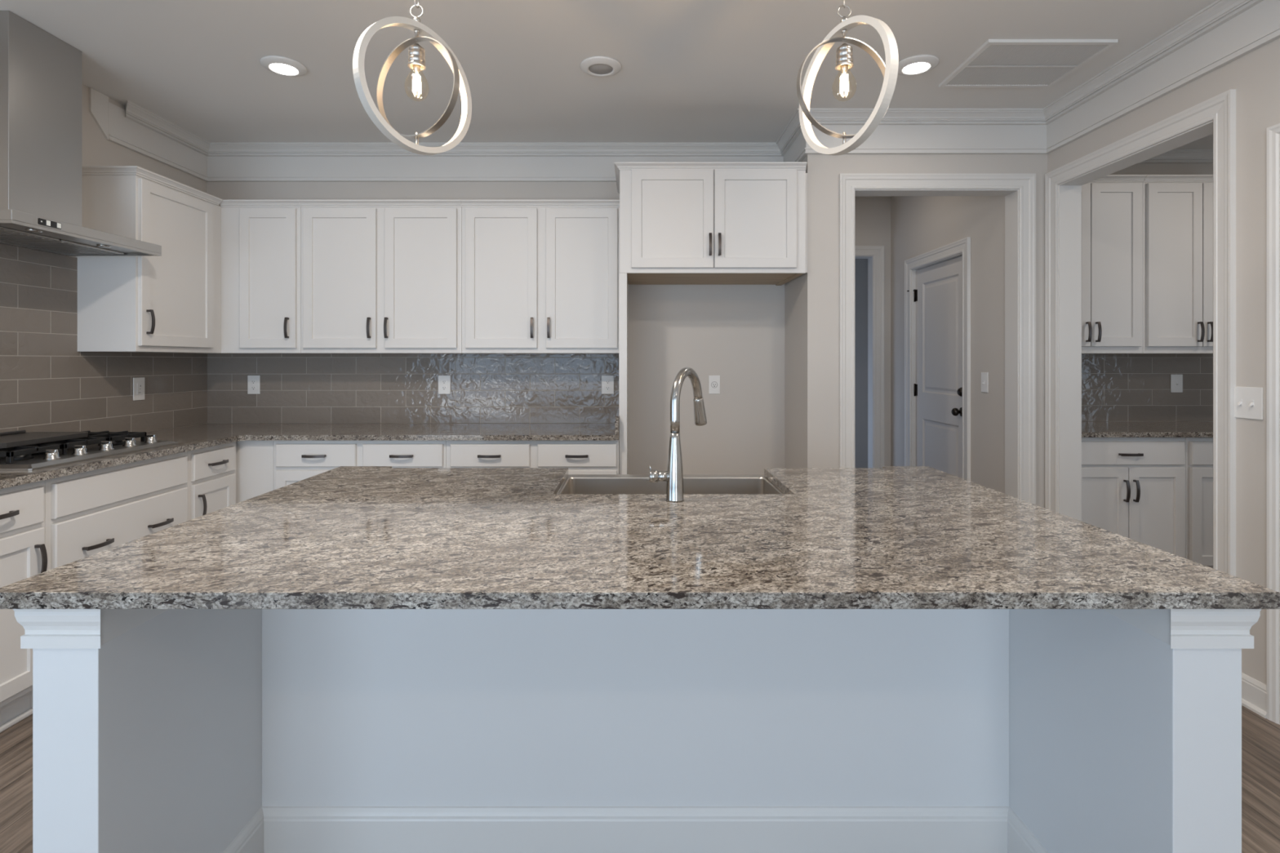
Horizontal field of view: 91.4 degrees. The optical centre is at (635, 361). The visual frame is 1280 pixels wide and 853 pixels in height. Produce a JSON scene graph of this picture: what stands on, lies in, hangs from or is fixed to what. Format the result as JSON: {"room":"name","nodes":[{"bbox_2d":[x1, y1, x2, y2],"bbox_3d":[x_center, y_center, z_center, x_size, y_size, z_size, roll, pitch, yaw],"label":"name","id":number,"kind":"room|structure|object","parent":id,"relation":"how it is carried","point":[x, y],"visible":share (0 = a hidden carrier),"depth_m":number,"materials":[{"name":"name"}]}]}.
{"room":"kitchen","nodes":[
{"label":"kitchen","id":0,"kind":"room"},
{"bbox_2d":[0,84,206,353],"bbox_3d":[-2.890,-0.047,2.612,0.120,2.740,3.024,0,0,0],"label":"wall","id":1,"kind":"structure","parent":0,"point":[96,150],"depth_m":3.38,"materials":[{"name":"paint"}]},
{"bbox_2d":[0,10,161,256],"bbox_3d":[-2.593,-0.970,2.738,0.473,0.893,0.748,0,0,0],"label":"range hood","id":2,"kind":"object","parent":1,"relation":"attached to","point":[41,73],"visible":1,"depth_m":2.66,"materials":[{"name":"silver metal"}]},
{"bbox_2d":[25,228,42,233],"bbox_3d":[-2.455,-0.531,2.550,0.052,0.008,0.052,0,0,0],"label":"lamp","id":3,"kind":"object","parent":2,"relation":"on","point":[31,230],"depth_m":2.54,"materials":[{"name":"white glass"}]},
{"bbox_2d":[96,244,111,248],"bbox_3d":[-2.455,-0.531,2.885,0.052,0.008,0.052,0,0,0],"label":"lamp","id":4,"kind":"object","parent":2,"relation":"on","point":[98,245],"depth_m":2.87,"materials":[{"name":"white glass"}]},
{"bbox_2d":[0,243,207,432],"bbox_3d":[-2.825,-0.057,3.037,0.010,0.930,2.174,0,0,0],"label":"backsplash","id":5,"kind":"structure","parent":1,"relation":"attached to","point":[46,384],"depth_m":3.08,"materials":[{"name":"tile"}]},
{"bbox_2d":[133,377,144,400],"bbox_3d":[-2.816,0.157,3.545,0.008,0.128,0.080,0,0,0],"label":"wall outlet","id":6,"kind":"object","parent":5,"relation":"attached to","point":[138,383],"visible":1,"depth_m":3.54,"materials":[{"name":"white plastic"}]},
{"bbox_2d":[75,165,222,353],"bbox_3d":[-2.649,-0.513,3.467,0.361,0.928,0.681,0,0,0],"label":"upper cabinet","id":7,"kind":"object","parent":1,"relation":"attached to","point":[171,302],"visible":0.98,"depth_m":3.23,"materials":[{"name":"white wood"}]},
{"bbox_2d":[206,181,784,474],"bbox_3d":[-0.983,-0.047,4.184,3.934,2.740,0.120,0,0,0],"label":"wall","id":8,"kind":"structure","parent":0,"point":[735,333],"depth_m":4.12,"materials":[{"name":"paint"}]},
{"bbox_2d":[219,200,301,353],"bbox_3d":[-2.434,-0.513,3.938,0.787,0.928,0.370,0,0,0],"label":"upper cabinet","id":9,"kind":"object","parent":8,"relation":"attached to","point":[261,239],"visible":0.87,"depth_m":3.80,"materials":[{"name":"white wood"}]},
{"bbox_2d":[297,200,462,353],"bbox_3d":[-1.550,-0.513,3.938,0.979,0.928,0.370,0,0,0],"label":"upper cabinet","id":10,"kind":"object","parent":8,"relation":"attached to","point":[378,276],"visible":0.98,"depth_m":3.80,"materials":[{"name":"white wood"}]},
{"bbox_2d":[207,353,618,423],"bbox_3d":[-1.457,0.180,4.119,2.725,0.457,0.010,0,0,0],"label":"backsplash","id":11,"kind":"structure","parent":8,"relation":"attached to","point":[295,388],"depth_m":4.11,"materials":[{"name":"tile"}]},
{"bbox_2d":[247,375,260,394],"bbox_3d":[-2.511,0.155,4.109,0.080,0.122,0.008,0,0,0],"label":"wall outlet","id":12,"kind":"object","parent":11,"relation":"attached to","point":[253,381],"visible":1,"depth_m":4.11,"materials":[{"name":"white plastic"}]},
{"bbox_2d":[438,375,450,394],"bbox_3d":[-1.258,0.155,4.109,0.080,0.122,0.008,0,0,0],"label":"wall outlet","id":13,"kind":"object","parent":11,"relation":"attached to","point":[444,381],"visible":1,"depth_m":4.11,"materials":[{"name":"white plastic"}]},
{"bbox_2d":[601,375,613,394],"bbox_3d":[-0.183,0.155,4.109,0.080,0.122,0.008,0,0,0],"label":"wall outlet","id":14,"kind":"object","parent":11,"relation":"attached to","point":[607,381],"visible":1,"depth_m":4.11,"materials":[{"name":"white plastic"}]},
{"bbox_2d":[460,200,619,353],"bbox_3d":[-0.577,-0.513,3.938,0.964,0.928,0.370,0,0,0],"label":"upper cabinet","id":15,"kind":"object","parent":8,"relation":"attached to","point":[539,276],"visible":0.97,"depth_m":3.80,"materials":[{"name":"white wood"}]},
{"bbox_2d":[613,161,807,285],"bbox_3d":[0.432,-0.808,3.801,1.104,0.619,0.643,0,0,0],"label":"upper cabinet","id":16,"kind":"object","parent":8,"relation":"attached to","point":[682,223],"visible":1,"depth_m":3.52,"materials":[{"name":"white wood"}]},
{"bbox_2d":[708,375,719,394],"bbox_3d":[0.519,0.155,4.121,0.074,0.122,0.006,0,0,0],"label":"wall outlet","id":17,"kind":"object","parent":8,"relation":"attached to","point":[713,380],"visible":1,"depth_m":4.12,"materials":[{"name":"white plastic"}]},
{"bbox_2d":[0,0,1216,196],"bbox_3d":[0.050,-1.467,2.400,10.700,0.100,9.800,0,0,0],"label":"ceiling","id":18,"kind":"structure","parent":0,"point":[691,71],"depth_m":2.92,"materials":[{"name":"paint"}]},
{"bbox_2d":[259,55,306,75],"bbox_3d":[-1.683,-1.406,2.990,0.196,0.021,0.196,0,0,0],"label":"recessed light","id":19,"kind":"object","parent":18,"relation":"in","point":[282,65],"visible":1,"depth_m":2.96,"materials":[{"name":"white plastic"}]},
{"bbox_2d":[352,0,471,155],"bbox_3d":[-0.630,-1.010,1.800,0.331,0.814,0.213,0,0,-22],"label":"pendant light","id":20,"kind":"object","parent":18,"relation":"hanging from","point":[416,61],"visible":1,"depth_m":1.78,"materials":[{"name":"white metal"}]},
{"bbox_2d":[407,43,426,71],"bbox_3d":[-0.630,-0.880,1.800,0.051,0.066,0.051,0,0,0],"label":"socket","id":21,"kind":"object","parent":20,"relation":"attached to","point":[416,61],"depth_m":1.78,"materials":[{"name":"silver metal"}]},
{"bbox_2d":[580,56,621,76],"bbox_3d":[-0.167,-1.406,2.995,0.196,0.021,0.196,0,0,0],"label":"recessed light","id":22,"kind":"object","parent":18,"relation":"in","point":[597,66],"visible":1,"depth_m":2.97,"materials":[{"name":"white plastic"}]},
{"bbox_2d":[796,0,898,155],"bbox_3d":[0.601,-1.010,1.800,0.330,0.814,0.215,0,0,35],"label":"pendant light","id":23,"kind":"object","parent":18,"relation":"hanging from","point":[844,59],"visible":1,"depth_m":1.78,"materials":[{"name":"white metal"}]},
{"bbox_2d":[835,43,853,71],"bbox_3d":[0.601,-0.880,1.800,0.051,0.066,0.051,0,0,0],"label":"socket","id":24,"kind":"object","parent":23,"relation":"attached to","point":[844,59],"depth_m":1.78,"materials":[{"name":"silver metal"}]},
{"bbox_2d":[897,54,938,75],"bbox_3d":[1.338,-1.406,2.980,0.196,0.021,0.196,0,0,0],"label":"recessed light","id":25,"kind":"object","parent":18,"relation":"in","point":[919,64],"visible":0.9,"depth_m":2.95,"materials":[{"name":"white plastic"}]},
{"bbox_2d":[938,39,1117,87],"bbox_3d":[1.837,-1.409,2.977,0.569,0.014,0.453,0,0,0],"label":"ceiling vent","id":26,"kind":"object","parent":18,"relation":"in","point":[997,63],"visible":1,"depth_m":2.94,"materials":[{"name":"white plastic"}]},
{"bbox_2d":[0,705,1279,852],"bbox_3d":[0.050,1.363,2.400,10.700,0.080,9.800,0,0,0],"label":"floor","id":27,"kind":"structure","parent":0,"point":[1260,736],"depth_m":1.95,"materials":[{"name":"brown wood"}]},
{"bbox_2d":[0,480,47,733],"bbox_3d":[-2.495,0.881,2.143,0.663,0.883,0.414,0,0,0],"label":"base cabinet","id":28,"kind":"object","parent":27,"relation":"on","point":[23,551],"visible":0.68,"depth_m":2.24,"materials":[{"name":"white wood"}]},
{"bbox_2d":[30,451,187,708],"bbox_3d":[-2.495,0.881,2.723,0.663,0.883,0.744,0,0,0],"label":"base cabinet","id":29,"kind":"object","parent":27,"relation":"on","point":[87,513],"visible":0.41,"depth_m":2.62,"materials":[{"name":"white wood"}]},
{"bbox_2d":[186,441,235,520],"bbox_3d":[-2.495,0.881,3.285,0.663,0.883,0.379,0,0,0],"label":"base cabinet","id":30,"kind":"object","parent":27,"relation":"on","point":[211,470],"visible":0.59,"depth_m":3.25,"materials":[{"name":"white wood"}]},
{"bbox_2d":[235,440,273,503],"bbox_3d":[-2.426,0.881,3.808,0.801,0.883,0.627,0,0,0],"label":"base cabinet","id":31,"kind":"object","parent":27,"relation":"on","point":[254,459],"visible":0.02,"depth_m":3.50,"materials":[{"name":"white wood"}]},
{"bbox_2d":[273,440,446,489],"bbox_3d":[-1.542,0.881,3.780,0.964,0.883,0.683,0,0,0],"label":"base cabinet","id":32,"kind":"object","parent":27,"relation":"on","point":[294,461],"visible":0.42,"depth_m":3.48,"materials":[{"name":"white wood"}]},
{"bbox_2d":[446,440,618,474],"bbox_3d":[-0.577,0.881,3.780,0.964,0.883,0.683,0,0,0],"label":"base cabinet","id":33,"kind":"object","parent":27,"relation":"on","point":[580,457],"visible":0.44,"depth_m":3.48,"materials":[{"name":"white wood"}]},
{"bbox_2d":[0,408,618,488],"bbox_3d":[-1.462,0.373,3.011,2.734,0.132,2.223,0,0,0],"label":"countertop","id":34,"kind":"structure","parent":33,"relation":"on","point":[191,437],"depth_m":3.48,"materials":[{"name":"stone"}]},
{"bbox_2d":[0,431,178,470],"bbox_3d":[-2.526,0.374,2.717,0.528,0.070,0.765,0,0,0],"label":"gas cooktop","id":35,"kind":"object","parent":34,"relation":"in","point":[97,445],"visible":0.87,"depth_m":2.63,"materials":[{"name":"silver metal"}]},
{"bbox_2d":[0,430,88,448],"bbox_3d":[-2.598,0.323,2.618,0.285,0.032,0.415,0,0,0],"label":"griddle plate","id":36,"kind":"object","parent":35,"relation":"on","point":[20,437],"visible":1,"depth_m":2.65,"materials":[{"name":"grey metal"}]},
{"bbox_2d":[618,273,628,474],"bbox_3d":[-0.071,0.412,3.830,0.044,1.822,0.586,0,0,0],"label":"panel","id":37,"kind":"object","parent":27,"relation":"on","point":[623,279],"visible":0.56,"depth_m":3.54,"materials":[{"name":"white wood"}]},
{"bbox_2d":[13,608,1262,852],"bbox_3d":[0.003,0.881,1.758,2.258,0.884,1.256,0,0,0],"label":"kitchen island","id":38,"kind":"object","parent":27,"relation":"on","point":[155,731],"visible":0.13,"depth_m":1.65,"materials":[{"name":"paint"}]},
{"bbox_2d":[0,466,1279,608],"bbox_3d":[-0.004,0.424,1.770,2.290,0.030,1.330,0,0,0],"label":"island countertop","id":39,"kind":"structure","parent":38,"relation":"on","point":[342,537],"depth_m":1.34,"materials":[{"name":"stone"}]},
{"bbox_2d":[558,474,783,493],"bbox_3d":[0.117,0.555,2.160,0.815,0.232,0.530,0,0,0],"label":"sink","id":40,"kind":"object","parent":39,"relation":"in","point":[574,483],"visible":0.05,"depth_m":2.36,"materials":[{"name":"silver metal"}]},
{"bbox_2d":[648,367,706,502],"bbox_3d":[0.153,0.213,1.915,0.095,0.391,0.290,0,0,40],"label":"kitchen faucet","id":41,"kind":"object","parent":39,"relation":"on","point":[673,476],"visible":1,"depth_m":1.83,"materials":[{"name":"silver metal"}]},
{"bbox_2d":[1081,437,1185,558],"bbox_3d":[2.837,0.881,3.914,0.714,0.883,0.684,0,0,0],"label":"base cabinet","id":42,"kind":"object","parent":27,"relation":"on","point":[1133,488],"visible":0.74,"depth_m":3.61,"materials":[{"name":"white wood"}]},
{"bbox_2d":[1081,421,1213,437],"bbox_3d":[3.209,0.424,3.925,1.462,0.030,0.664,0,0,0],"label":"countertop","id":43,"kind":"structure","parent":42,"relation":"on","point":[1089,428],"depth_m":3.75,"materials":[{"name":"stone"}]},
{"bbox_2d":[1185,437,1213,568],"bbox_3d":[3.562,0.881,3.914,0.735,0.883,0.684,0,0,0],"label":"base cabinet","id":44,"kind":"object","parent":27,"relation":"on","point":[1198,451],"visible":0.06,"depth_m":3.61,"materials":[{"name":"white wood"}]},
{"bbox_2d":[784,154,826,467],"bbox_3d":[1.037,-0.047,4.484,0.106,2.740,1.813,0,0,0],"label":"wall","id":45,"kind":"structure","parent":0,"point":[805,295],"depth_m":3.58,"materials":[{"name":"paint"}]},
{"bbox_2d":[88,0,1279,181],"bbox_3d":[-0.236,-1.300,0.862,5.187,0.230,6.524,0,0,0],"label":"trim","id":46,"kind":"structure","parent":45,"relation":"attached to","point":[1259,25],"depth_m":3.56,"materials":[{"name":"white wood"}]},
{"bbox_2d":[854,258,867,467],"bbox_3d":[1.650,-0.047,7.050,2.500,2.740,0.100,0,0,0],"label":"wall","id":47,"kind":"structure","parent":0,"point":[860,264],"depth_m":7.00,"materials":[{"name":"paint"}]},
{"bbox_2d":[854,196,890,466],"bbox_3d":[1.942,-0.047,5.445,1.916,2.740,0.110,0,0,0],"label":"wall","id":48,"kind":"structure","parent":0,"point":[872,214],"depth_m":5.39,"materials":[{"name":"paint"}]},
{"bbox_2d":[854,245,884,467],"bbox_3d":[1.573,0.165,5.435,1.127,2.316,0.134,0,0,0],"label":"trim","id":49,"kind":"structure","parent":48,"relation":"attached to","point":[874,255],"depth_m":5.38,"materials":[{"name":"white wood"}]},
{"bbox_2d":[826,154,1047,507],"bbox_3d":[1.724,-0.047,3.637,1.267,2.740,0.120,0,0,0],"label":"doorway","id":50,"kind":"structure","parent":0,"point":[836,165],"depth_m":3.58,"materials":[{"name":"paint"}]},
{"bbox_2d":[839,173,1035,504],"bbox_3d":[1.720,0.128,3.627,1.113,2.391,0.144,0,0,0],"label":"door frame","id":51,"kind":"structure","parent":50,"relation":"attached to","point":[1019,189],"depth_m":3.56,"materials":[{"name":"white wood"}]},
{"bbox_2d":[890,195,1004,493],"bbox_3d":[2.260,-0.047,4.543,0.120,2.740,1.693,0,0,0],"label":"wall","id":52,"kind":"structure","parent":0,"point":[920,224],"depth_m":4.06,"materials":[{"name":"paint"}]},
{"bbox_2d":[124,0,1263,156],"bbox_3d":[-0.236,-1.382,0.862,5.187,0.070,6.524,0,0,0],"label":"trim","id":53,"kind":"structure","parent":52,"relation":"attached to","point":[1219,12],"depth_m":3.55,"materials":[{"name":"white wood"}]},
{"bbox_2d":[906,256,962,478],"bbox_3d":[2.212,0.296,4.605,0.105,2.030,0.810,0,0,0],"label":"door","id":54,"kind":"structure","parent":52,"relation":"in","point":[938,293],"depth_m":4.59,"materials":[{"name":"paint"}]},
{"bbox_2d":[904,236,970,481],"bbox_3d":[2.250,0.254,4.586,0.144,2.139,0.962,0,0,0],"label":"trim","id":55,"kind":"structure","parent":52,"relation":"attached to","point":[962,247],"depth_m":4.67,"materials":[{"name":"white wood"}]},
{"bbox_2d":[981,372,988,392],"bbox_3d":[2.191,0.133,3.935,0.017,0.125,0.075,0,0,0],"label":"light switch","id":56,"kind":"object","parent":52,"relation":"attached to","point":[984,375],"visible":1,"depth_m":3.93,"materials":[{"name":"white plastic"}]},
{"bbox_2d":[1110,163,1213,174],"bbox_3d":[3.889,-0.047,4.318,2.823,2.740,0.120,0,0,0],"label":"wall","id":57,"kind":"structure","parent":0,"point":[1139,168],"depth_m":4.26,"materials":[{"name":"paint"}]},
{"bbox_2d":[1081,174,1146,354],"bbox_3d":[2.829,-0.605,4.059,0.700,1.111,0.396,0,0,0],"label":"wall cabinet","id":58,"kind":"object","parent":57,"relation":"attached to","point":[1112,205],"visible":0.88,"depth_m":3.90,"materials":[{"name":"white wood"}]},
{"bbox_2d":[1081,354,1213,421],"bbox_3d":[3.204,0.180,4.253,1.452,0.457,0.010,0,0,0],"label":"backsplash","id":59,"kind":"structure","parent":57,"relation":"attached to","point":[1115,387],"depth_m":4.25,"materials":[{"name":"tile"}]},
{"bbox_2d":[1170,374,1182,392],"bbox_3d":[3.674,0.151,4.239,0.080,0.122,0.017,0,0,0],"label":"light switch","id":60,"kind":"object","parent":59,"relation":"attached to","point":[1176,380],"visible":1,"depth_m":4.24,"materials":[{"name":"white plastic"}]},
{"bbox_2d":[1111,174,1213,354],"bbox_3d":[3.542,-0.605,4.059,0.724,1.111,0.396,0,0,0],"label":"wall cabinet","id":61,"kind":"object","parent":57,"relation":"attached to","point":[1178,209],"visible":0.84,"depth_m":3.91,"materials":[{"name":"white wood"}]},
{"bbox_2d":[1138,149,1213,163],"bbox_3d":[3.838,-1.382,3.629,2.723,0.070,1.258,0,0,0],"label":"trim","id":62,"kind":"structure","parent":57,"relation":"attached to","point":[1174,156],"depth_m":4.22,"materials":[{"name":"white wood"}]},
{"bbox_2d":[1047,37,1279,684],"bbox_3d":[2.417,-0.047,0.599,0.120,2.740,6.197,0,0,0],"label":"wall","id":63,"kind":"structure","parent":0,"point":[1255,76],"depth_m":2.40,"materials":[{"name":"paint"}]},
{"bbox_2d":[1044,88,1235,576],"bbox_3d":[2.407,0.128,3.010,0.144,2.391,1.112,0,0,0],"label":"trim","id":64,"kind":"structure","parent":63,"relation":"attached to","point":[1216,115],"depth_m":3.13,"materials":[{"name":"white wood"}]},
{"bbox_2d":[1234,386,1262,420],"bbox_3d":[2.348,0.160,2.405,0.018,0.122,0.118,0,0,0],"label":"light switch","id":65,"kind":"object","parent":63,"relation":"attached to","point":[1248,401],"visible":1,"depth_m":2.40,"materials":[{"name":"white plastic"}]},
{"bbox_2d":[1241,672,1266,718],"bbox_3d":[2.344,1.266,2.384,0.026,0.113,0.139,0,0,0],"label":"baseboard","id":66,"kind":"structure","parent":63,"relation":"attached to","point":[1254,692],"depth_m":2.37,"materials":[{"name":"white wood"}]},
{"bbox_2d":[1266,123,1279,724],"bbox_3d":[2.407,0.230,1.811,0.144,2.186,1.004,0,0,0],"label":"trim","id":67,"kind":"structure","parent":63,"relation":"attached to","point":[1273,131],"depth_m":2.29,"materials":[{"name":"white wood"}]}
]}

